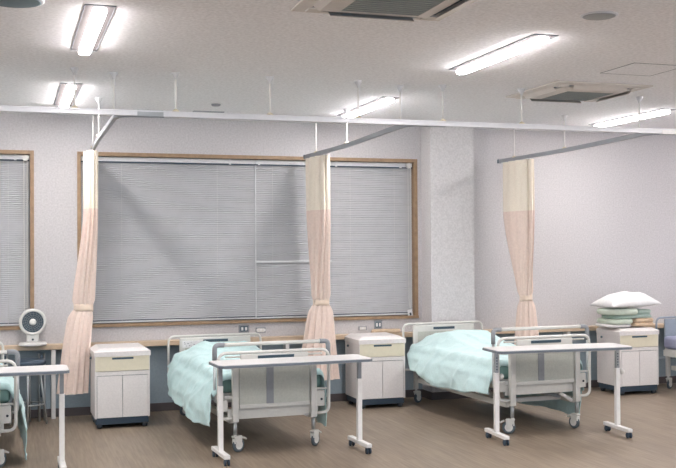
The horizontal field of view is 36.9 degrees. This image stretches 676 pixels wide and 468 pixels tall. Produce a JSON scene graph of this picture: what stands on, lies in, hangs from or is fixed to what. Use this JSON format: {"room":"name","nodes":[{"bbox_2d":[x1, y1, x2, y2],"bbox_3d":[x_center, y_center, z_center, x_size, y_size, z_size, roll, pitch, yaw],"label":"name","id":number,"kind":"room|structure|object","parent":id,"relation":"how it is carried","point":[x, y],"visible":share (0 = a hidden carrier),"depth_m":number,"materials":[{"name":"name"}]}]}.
{"room":"hospital room","nodes":[
{"label":"hospital room","id":0,"kind":"room"},
{"bbox_2d":[0,0,675,133],"bbox_3d":[1.101,-1.370,5.202,14.300,0.100,12.700,0,-1,-18],"label":"ceiling","id":1,"kind":"structure","parent":0,"point":[224,52],"depth_m":7.42,"materials":[{"name":"white paint"}]},
{"bbox_2d":[0,0,44,7],"bbox_3d":[-1.798,-1.290,5.619,0.334,0.014,0.334,0,-1,-18],"label":"ceiling speaker","id":2,"kind":"object","parent":1,"relation":"attached to","point":[3,3],"visible":1,"depth_m":5.65,"materials":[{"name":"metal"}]},
{"bbox_2d":[54,83,81,107],"bbox_3d":[-2.425,-1.224,9.084,0.176,0.043,1.360,0,-1,-18],"label":"ceiling light","id":3,"kind":"object","parent":1,"relation":"attached to","point":[65,95],"visible":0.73,"depth_m":8.91,"materials":[{"name":"white plastic"}]},
{"bbox_2d":[59,84,73,107],"bbox_3d":[-2.425,-1.222,9.084,0.080,0.039,1.310,0,-1,-18],"label":"diffuser","id":4,"kind":"object","parent":3,"relation":"attached to","point":[66,94],"depth_m":8.95,"materials":[{"name":"white plastic"}]},
{"bbox_2d":[71,4,115,54],"bbox_3d":[-1.554,-1.266,6.392,0.176,0.043,1.360,0,-1,-18],"label":"ceiling light","id":5,"kind":"object","parent":1,"relation":"attached to","point":[94,21],"visible":1,"depth_m":6.23,"materials":[{"name":"white plastic"}]},
{"bbox_2d":[78,7,106,54],"bbox_3d":[-1.554,-1.264,6.392,0.080,0.039,1.310,0,-1,-18],"label":"diffuser","id":6,"kind":"object","parent":5,"relation":"attached to","point":[95,18],"depth_m":6.25,"materials":[{"name":"white plastic"}]},
{"bbox_2d":[90,97,163,149],"bbox_3d":[-2.087,-1.038,9.069,0.353,0.418,2.646,0,-1,-25],"label":"track","id":7,"kind":"object","parent":1,"relation":"hanging from","point":[113,118],"visible":0.62,"depth_m":9.15,"materials":[{"name":"metal"}]},
{"bbox_2d":[56,150,97,394],"bbox_3d":[-2.494,0.371,9.957,0.415,2.383,0.406,-1,-1,44],"label":"privacy curtain","id":8,"kind":"object","parent":7,"relation":"hanging from","point":[76,347],"visible":0.96,"depth_m":9.92,"materials":[{"name":"beige fabric"}]},
{"bbox_2d":[193,111,223,112],"bbox_3d":[-1.341,-1.228,10.349,0.310,0.012,0.300,0,-1,-18],"label":"ceiling vent","id":9,"kind":"object","parent":1,"relation":"in","point":[193,111],"visible":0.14,"depth_m":10.22,"materials":[{"name":"grey plastic"}]},
{"bbox_2d":[0,67,675,134],"bbox_3d":[0.049,-1.092,8.457,14.300,0.354,0.196,0,-1,-18],"label":"track","id":10,"kind":"object","parent":1,"relation":"hanging from","point":[74,109],"visible":1,"depth_m":8.29,"materials":[{"name":"metal"}]},
{"bbox_2d":[337,96,398,117],"bbox_3d":[0.282,-1.228,9.960,0.176,0.043,1.360,0,-1,-18],"label":"ceiling light","id":11,"kind":"object","parent":1,"relation":"attached to","point":[381,101],"visible":0.78,"depth_m":9.77,"materials":[{"name":"white plastic"}]},
{"bbox_2d":[303,108,445,158],"bbox_3d":[0.143,-1.042,9.784,0.333,0.418,2.670,0,-1,-28],"label":"track","id":12,"kind":"object","parent":1,"relation":"hanging from","point":[346,144],"visible":0.8,"depth_m":9.93,"materials":[{"name":"metal"}]},
{"bbox_2d":[302,154,339,380],"bbox_3d":[-0.217,0.363,10.750,0.392,2.373,0.474,-1,-1,14],"label":"privacy curtain","id":13,"kind":"object","parent":12,"relation":"hanging from","point":[320,317],"visible":0.85,"depth_m":10.70,"materials":[{"name":"beige fabric"}]},
{"bbox_2d":[290,0,477,21],"bbox_3d":[0.311,-1.283,5.565,0.930,0.052,0.930,0,-1,-18],"label":"air conditioner","id":14,"kind":"object","parent":1,"relation":"attached to","point":[400,10],"visible":1,"depth_m":5.70,"materials":[{"name":"paint"}]},
{"bbox_2d":[341,0,444,15],"bbox_3d":[0.311,-1.267,5.565,0.470,0.007,0.470,0,-1,-18],"label":"grille","id":15,"kind":"object","parent":14,"relation":"attached to","point":[388,7],"depth_m":5.63,"materials":[{"name":"paint"}]},
{"bbox_2d":[449,34,558,73],"bbox_3d":[1.153,-1.270,7.267,0.176,0.043,1.360,0,-1,-18],"label":"ceiling light","id":16,"kind":"object","parent":1,"relation":"attached to","point":[534,40],"visible":1,"depth_m":7.11,"materials":[{"name":"white plastic"}]},
{"bbox_2d":[506,80,652,102],"bbox_3d":[2.126,-1.247,9.021,0.930,0.052,0.930,0,-1,-18],"label":"air conditioner","id":17,"kind":"object","parent":1,"relation":"attached to","point":[556,91],"visible":1,"depth_m":8.81,"materials":[{"name":"paint"}]},
{"bbox_2d":[543,91,611,100],"bbox_3d":[2.126,-1.228,9.021,0.470,0.010,0.470,0,-1,-18],"label":"grille","id":18,"kind":"object","parent":17,"relation":"attached to","point":[562,95],"depth_m":8.99,"materials":[{"name":"paint"}]},
{"bbox_2d":[497,115,667,162],"bbox_3d":[2.415,-1.046,10.510,0.345,0.418,2.695,0,-1,-31],"label":"track","id":19,"kind":"object","parent":1,"relation":"hanging from","point":[635,135],"visible":0.79,"depth_m":10.58,"materials":[{"name":"metal"}]},
{"bbox_2d":[503,158,538,344],"bbox_3d":[2.142,0.358,11.405,0.388,2.373,0.598,0,-1,-18],"label":"privacy curtain","id":20,"kind":"object","parent":19,"relation":"hanging from","point":[518,175],"visible":0.84,"depth_m":11.35,"materials":[{"name":"beige fabric"}]},
{"bbox_2d":[580,11,617,19],"bbox_3d":[1.564,-1.304,6.076,0.220,0.014,0.220,0,-1,-18],"label":"ceiling speaker","id":21,"kind":"object","parent":1,"relation":"attached to","point":[596,15],"visible":1,"depth_m":6.03,"materials":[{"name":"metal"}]},
{"bbox_2d":[582,13,615,19],"bbox_3d":[1.564,-1.300,6.076,0.196,0.006,0.196,0,-1,-18],"label":"grille","id":22,"kind":"object","parent":21,"relation":"attached to","point":[588,16],"depth_m":6.05,"materials":[{"name":"grey metal"}]},
{"bbox_2d":[588,108,675,126],"bbox_3d":[3.132,-1.232,10.881,0.176,0.043,1.360,0,-1,-18],"label":"ceiling light","id":23,"kind":"object","parent":1,"relation":"attached to","point":[662,111],"visible":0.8,"depth_m":10.76,"materials":[{"name":"white plastic"}]},
{"bbox_2d":[601,63,675,75],"bbox_3d":[2.388,-1.288,7.950,0.472,0.003,0.472,0,-1,-18],"label":"ceiling hatch","id":24,"kind":"object","parent":1,"relation":"attached to","point":[641,69],"visible":1,"depth_m":7.94,"materials":[{"name":"white paint"}]},
{"bbox_2d":[0,112,675,409],"bbox_3d":[-0.812,0.316,11.126,14.300,3.085,0.200,0,-1,-18],"label":"wall","id":25,"kind":"structure","parent":0,"point":[605,222],"depth_m":11.84,"materials":[{"name":"paint"}]},
{"bbox_2d":[0,150,33,329],"bbox_3d":[-4.886,0.062,9.782,3.742,1.811,0.200,0,-1,-18],"label":"window","id":26,"kind":"structure","parent":25,"relation":"in","point":[30,153],"depth_m":10.27,"materials":[{"name":"brown wood"}]},
{"bbox_2d":[0,155,29,325],"bbox_3d":[-3.574,0.061,10.183,0.913,1.731,0.083,0,-1,-18],"label":"blind","id":27,"kind":"object","parent":26,"relation":"attached to","point":[14,169],"visible":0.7,"depth_m":10.29,"materials":[{"name":"paint"}]},
{"bbox_2d":[0,332,412,418],"bbox_3d":[-3.291,1.488,10.127,8.965,0.745,0.139,0,-1,-18],"label":"wall ledge","id":28,"kind":"object","parent":25,"relation":"attached to","point":[53,347],"visible":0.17,"depth_m":10.42,"materials":[{"name":"brown wood"}]},
{"bbox_2d":[18,309,46,345],"bbox_3d":[-3.058,0.928,10.159,0.280,0.369,0.280,0,-1,-18],"label":"desk fan","id":29,"kind":"object","parent":28,"relation":"on","point":[32,322],"visible":1,"depth_m":10.11,"materials":[{"name":"beige plastic"}]},
{"bbox_2d":[22,312,43,332],"bbox_3d":[-3.038,0.877,10.099,0.212,0.214,0.006,0,-1,-18],"label":"grille","id":30,"kind":"object","parent":29,"relation":"attached to","point":[32,322],"depth_m":10.11,"materials":[{"name":"grey plastic"}]},
{"bbox_2d":[371,329,400,332],"bbox_3d":[0.535,1.085,11.350,0.344,0.049,0.120,0,-1,-18],"label":"folded cloth","id":31,"kind":"object","parent":28,"relation":"on","point":[373,330],"visible":0.85,"depth_m":11.30,"materials":[{"name":"fabric"}]},
{"bbox_2d":[239,325,248,332],"bbox_3d":[-1.013,1.022,10.937,0.115,0.085,0.016,0,-1,-18],"label":"wall outlet","id":32,"kind":"object","parent":25,"relation":"attached to","point":[242,328],"visible":1,"depth_m":10.93,"materials":[{"name":"grey plastic"}]},
{"bbox_2d":[77,151,418,327],"bbox_3d":[-0.908,0.056,11.068,3.767,1.811,0.200,0,-1,-18],"label":"window","id":33,"kind":"structure","parent":25,"relation":"in","point":[414,193],"depth_m":11.05,"materials":[{"name":"brown wood"}]},
{"bbox_2d":[81,156,254,322],"bbox_3d":[-1.782,0.058,10.778,1.842,1.731,0.054,0,-1,-18],"label":"blind","id":34,"kind":"object","parent":33,"relation":"attached to","point":[176,240],"visible":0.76,"depth_m":10.79,"materials":[{"name":"paint"}]},
{"bbox_2d":[254,160,331,318],"bbox_3d":[-0.487,0.056,11.197,0.876,1.731,0.054,0,-1,-18],"label":"blind","id":35,"kind":"object","parent":33,"relation":"attached to","point":[282,266],"visible":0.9,"depth_m":11.16,"materials":[{"name":"paint"}]},
{"bbox_2d":[331,161,412,315],"bbox_3d":[0.396,0.091,11.462,0.964,1.805,0.091,0,-1,-18],"label":"blind","id":36,"kind":"object","parent":33,"relation":"attached to","point":[371,203],"visible":0.97,"depth_m":11.48,"materials":[{"name":"paint"}]},
{"bbox_2d":[256,327,265,332],"bbox_3d":[-0.837,1.042,10.994,0.110,0.060,0.016,0,-1,-18],"label":"wall outlet","id":37,"kind":"object","parent":25,"relation":"attached to","point":[258,329],"visible":0.98,"depth_m":10.99,"materials":[{"name":"grey plastic"}]},
{"bbox_2d":[13,376,675,418],"bbox_3d":[-0.728,1.812,10.871,14.300,0.085,0.292,0,-1,-18],"label":"baseboard","id":38,"kind":"structure","parent":25,"relation":"attached to","point":[169,406],"depth_m":11.22,"materials":[{"name":"plastic"}]},
{"bbox_2d":[358,326,366,329],"bbox_3d":[0.277,1.055,11.354,0.100,0.045,0.016,0,-1,-18],"label":"wall outlet","id":39,"kind":"object","parent":25,"relation":"attached to","point":[359,327],"visible":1,"depth_m":11.35,"materials":[{"name":"grey plastic"}]},
{"bbox_2d":[374,320,381,328],"bbox_3d":[0.453,1.020,11.411,0.095,0.100,0.016,0,-1,-18],"label":"wall outlet","id":40,"kind":"object","parent":25,"relation":"attached to","point":[377,323],"visible":1,"depth_m":11.41,"materials":[{"name":"grey plastic"}]},
{"bbox_2d":[476,323,663,337],"bbox_3d":[3.774,1.476,12.412,4.785,0.745,0.139,0,-1,-18],"label":"wall ledge","id":41,"kind":"object","parent":25,"relation":"attached to","point":[659,325],"visible":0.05,"depth_m":12.01,"materials":[{"name":"brown wood"}]},
{"bbox_2d":[0,383,675,467],"bbox_3d":[1.151,1.813,5.063,14.300,0.100,12.500,0,-1,-18],"label":"floor","id":42,"kind":"structure","parent":0,"point":[446,433],"depth_m":8.98,"materials":[{"name":"brown wood"}]},
{"bbox_2d":[0,342,19,466],"bbox_3d":[-3.349,1.384,8.742,1.049,0.914,2.098,0,-1,-21],"label":"hospital bed","id":43,"kind":"object","parent":42,"relation":"on","point":[5,408],"visible":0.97,"depth_m":7.95,"materials":[{"name":"plastic"}]},
{"bbox_2d":[0,390,10,402],"bbox_3d":[-3.354,1.280,8.755,0.910,0.150,1.910,0,-1,-21],"label":"mattress","id":44,"kind":"object","parent":43,"relation":"on","point":[5,395],"visible":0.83,"depth_m":8.01,"materials":[{"name":"teal fabric"}]},
{"bbox_2d":[0,363,27,459],"bbox_3d":[-3.325,1.442,8.716,1.188,0.738,1.908,0,-1,-21],"label":"blanket","id":45,"kind":"object","parent":44,"relation":"on","point":[6,383],"visible":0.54,"depth_m":8.16,"materials":[{"name":"teal fabric"}]},
{"bbox_2d":[9,358,47,427],"bbox_3d":[-3.011,1.538,9.871,0.334,0.636,0.334,0,-1,-37],"label":"round stool","id":46,"kind":"object","parent":42,"relation":"on","point":[26,361],"visible":0.68,"depth_m":9.82,"materials":[{"name":"blue plastic"}]},
{"bbox_2d":[0,365,69,467],"bbox_3d":[-2.696,1.421,7.565,1.328,0.799,0.434,0,-1,-18],"label":"table","id":47,"kind":"object","parent":42,"relation":"on","point":[41,369],"visible":1,"depth_m":7.73,"materials":[{"name":"plastic"}]},
{"bbox_2d":[38,353,45,421],"bbox_3d":[-2.952,1.528,10.112,0.072,0.664,0.166,0,-1,-18],"label":"stool leg","id":48,"kind":"object","parent":42,"relation":"on","point":[39,355],"visible":0.44,"depth_m":10.08,"materials":[{"name":"metal"}]},
{"bbox_2d":[89,343,150,428],"bbox_3d":[-2.128,1.466,9.868,0.541,0.764,0.478,0,-1,-19],"label":"bedside cabinet","id":49,"kind":"object","parent":42,"relation":"on","point":[119,372],"visible":1,"depth_m":9.66,"materials":[{"name":"laminate"}]},
{"bbox_2d":[95,370,148,375],"bbox_3d":[-2.052,1.323,9.660,0.507,0.035,0.020,0,-1,-19],"label":"shelf","id":50,"kind":"object","parent":49,"relation":"attached to","point":[97,372],"depth_m":9.65,"materials":[{"name":"laminate"}]},
{"bbox_2d":[167,332,329,451],"bbox_3d":[-0.899,1.380,9.534,1.049,0.914,2.098,0,-1,-21],"label":"hospital bed","id":51,"kind":"object","parent":42,"relation":"on","point":[263,392],"visible":0.77,"depth_m":8.61,"materials":[{"name":"plastic"}]},
{"bbox_2d":[223,375,320,392],"bbox_3d":[-0.904,1.276,9.547,0.910,0.150,1.910,0,-1,-21],"label":"mattress","id":52,"kind":"object","parent":51,"relation":"on","point":[226,383],"visible":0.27,"depth_m":8.52,"materials":[{"name":"fabric"}]},
{"bbox_2d":[167,341,326,426],"bbox_3d":[-0.945,1.364,9.470,1.117,0.631,1.919,0,-1,-21],"label":"blanket","id":53,"kind":"object","parent":52,"relation":"on","point":[190,374],"visible":0.49,"depth_m":9.25,"materials":[{"name":"teal fabric"}]},
{"bbox_2d":[209,354,371,465],"bbox_3d":[-0.381,1.425,8.335,1.308,0.784,0.434,0,-1,-21],"label":"table","id":54,"kind":"object","parent":42,"relation":"on","point":[347,358],"visible":1,"depth_m":8.27,"materials":[{"name":"laminate"}]},
{"bbox_2d":[345,332,405,408],"bbox_3d":[0.396,1.466,10.964,0.541,0.764,0.478,0,-1,-18],"label":"locker","id":55,"kind":"object","parent":42,"relation":"on","point":[383,378],"visible":0.84,"depth_m":10.76,"materials":[{"name":"laminate"}]},
{"bbox_2d":[371,356,404,360],"bbox_3d":[0.468,1.323,10.755,0.507,0.035,0.020,0,-1,-18],"label":"shelf","id":56,"kind":"object","parent":55,"relation":"attached to","point":[374,358],"depth_m":10.77,"materials":[{"name":"laminate"}]},
{"bbox_2d":[402,321,590,433],"bbox_3d":[1.542,1.350,10.304,1.049,0.966,2.097,0,-1,-21],"label":"hospital bed","id":57,"kind":"object","parent":42,"relation":"on","point":[545,375],"visible":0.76,"depth_m":9.41,"materials":[{"name":"plastic"}]},
{"bbox_2d":[500,366,507,378],"bbox_3d":[1.538,1.272,10.315,0.910,0.150,1.910,0,-1,-21],"label":"mattress","id":58,"kind":"object","parent":57,"relation":"on","point":[503,369],"visible":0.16,"depth_m":9.29,"materials":[{"name":"teal fabric"}]},
{"bbox_2d":[407,329,583,413],"bbox_3d":[1.495,1.393,10.265,1.082,0.763,1.882,0,-1,-21],"label":"blanket","id":59,"kind":"object","parent":58,"relation":"on","point":[456,360],"visible":0.57,"depth_m":10.18,"materials":[{"name":"teal fabric"}]},
{"bbox_2d":[482,343,632,445],"bbox_3d":[1.959,1.408,9.023,1.304,0.809,0.434,0,-1,-15],"label":"table","id":60,"kind":"object","parent":42,"relation":"on","point":[587,347],"visible":1,"depth_m":8.96,"materials":[{"name":"metal"}]},
{"bbox_2d":[596,326,658,394],"bbox_3d":[3.375,1.460,11.835,0.541,0.764,0.478,0,-1,-18],"label":"locker","id":61,"kind":"object","parent":42,"relation":"on","point":[640,364],"visible":0.96,"depth_m":11.65,"materials":[{"name":"laminate"}]},
{"bbox_2d":[595,323,630,327],"bbox_3d":[3.199,1.057,11.791,0.343,0.040,0.340,0,-1,-20],"label":"sheet","id":62,"kind":"object","parent":61,"relation":"on","point":[596,324],"visible":0.81,"depth_m":11.64,"materials":[{"name":"white fabric"}]},
{"bbox_2d":[597,318,632,323],"bbox_3d":[3.216,1.008,11.777,0.337,0.061,0.360,0,-1,-19],"label":"quilt","id":63,"kind":"object","parent":62,"relation":"on","point":[599,320],"visible":0.9,"depth_m":11.62,"materials":[{"name":"green fabric"}]},
{"bbox_2d":[620,347,657,350],"bbox_3d":[3.449,1.317,11.627,0.507,0.035,0.020,0,-1,-18],"label":"shelf","id":64,"kind":"object","parent":61,"relation":"attached to","point":[633,348],"depth_m":11.64,"materials":[{"name":"plastic"}]},
{"bbox_2d":[631,318,653,325],"bbox_3d":[3.503,1.023,11.859,0.291,0.098,0.320,0,-1,-23],"label":"folded towel","id":65,"kind":"object","parent":61,"relation":"on","point":[636,321],"visible":0.69,"depth_m":11.71,"materials":[{"name":"fabric"}]},
{"bbox_2d":[602,314,650,318],"bbox_3d":[3.370,0.956,11.848,0.554,0.052,0.360,0,-1,-21],"label":"quilt","id":66,"kind":"object","parent":65,"relation":"on","point":[636,315],"visible":0.79,"depth_m":11.68,"materials":[{"name":"green fabric"}]},
{"bbox_2d":[597,307,637,314],"bbox_3d":[3.240,0.896,11.776,0.422,0.077,0.380,0,-1,-15],"label":"quilt","id":67,"kind":"object","parent":66,"relation":"on","point":[603,311],"visible":0.93,"depth_m":11.61,"materials":[{"name":"green fabric"}]},
{"bbox_2d":[590,291,660,307],"bbox_3d":[3.351,0.765,11.824,0.690,0.195,0.460,0,-1,-22],"label":"pillow","id":68,"kind":"object","parent":67,"relation":"on","point":[623,299],"visible":1,"depth_m":11.68,"materials":[{"name":"fabric"}]},
{"bbox_2d":[636,308,650,313],"bbox_3d":[3.504,0.906,11.914,0.228,0.058,0.340,0,-1,-20],"label":"quilt","id":69,"kind":"object","parent":66,"relation":"on","point":[640,311],"visible":0.49,"depth_m":11.76,"materials":[{"name":"green fabric"}]},
{"bbox_2d":[655,316,675,388],"bbox_3d":[4.617,1.371,11.276,1.049,0.914,2.098,0,-1,-21],"label":"hospital bed","id":70,"kind":"object","parent":42,"relation":"on","point":[669,324],"visible":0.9,"depth_m":12.08,"materials":[{"name":"metal"}]},
{"bbox_2d":[664,336,675,349],"bbox_3d":[4.612,1.267,11.289,0.910,0.150,1.910,0,-1,-21],"label":"mattress","id":71,"kind":"object","parent":70,"relation":"on","point":[669,341],"visible":1,"depth_m":11.90,"materials":[{"name":"fabric"}]},
{"bbox_2d":[421,127,474,391],"bbox_3d":[1.250,0.309,11.541,0.530,3.085,0.280,0,-1,-18],"label":"pillar","id":72,"kind":"structure","parent":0,"point":[447,153],"depth_m":11.42,"materials":[{"name":"paint"}]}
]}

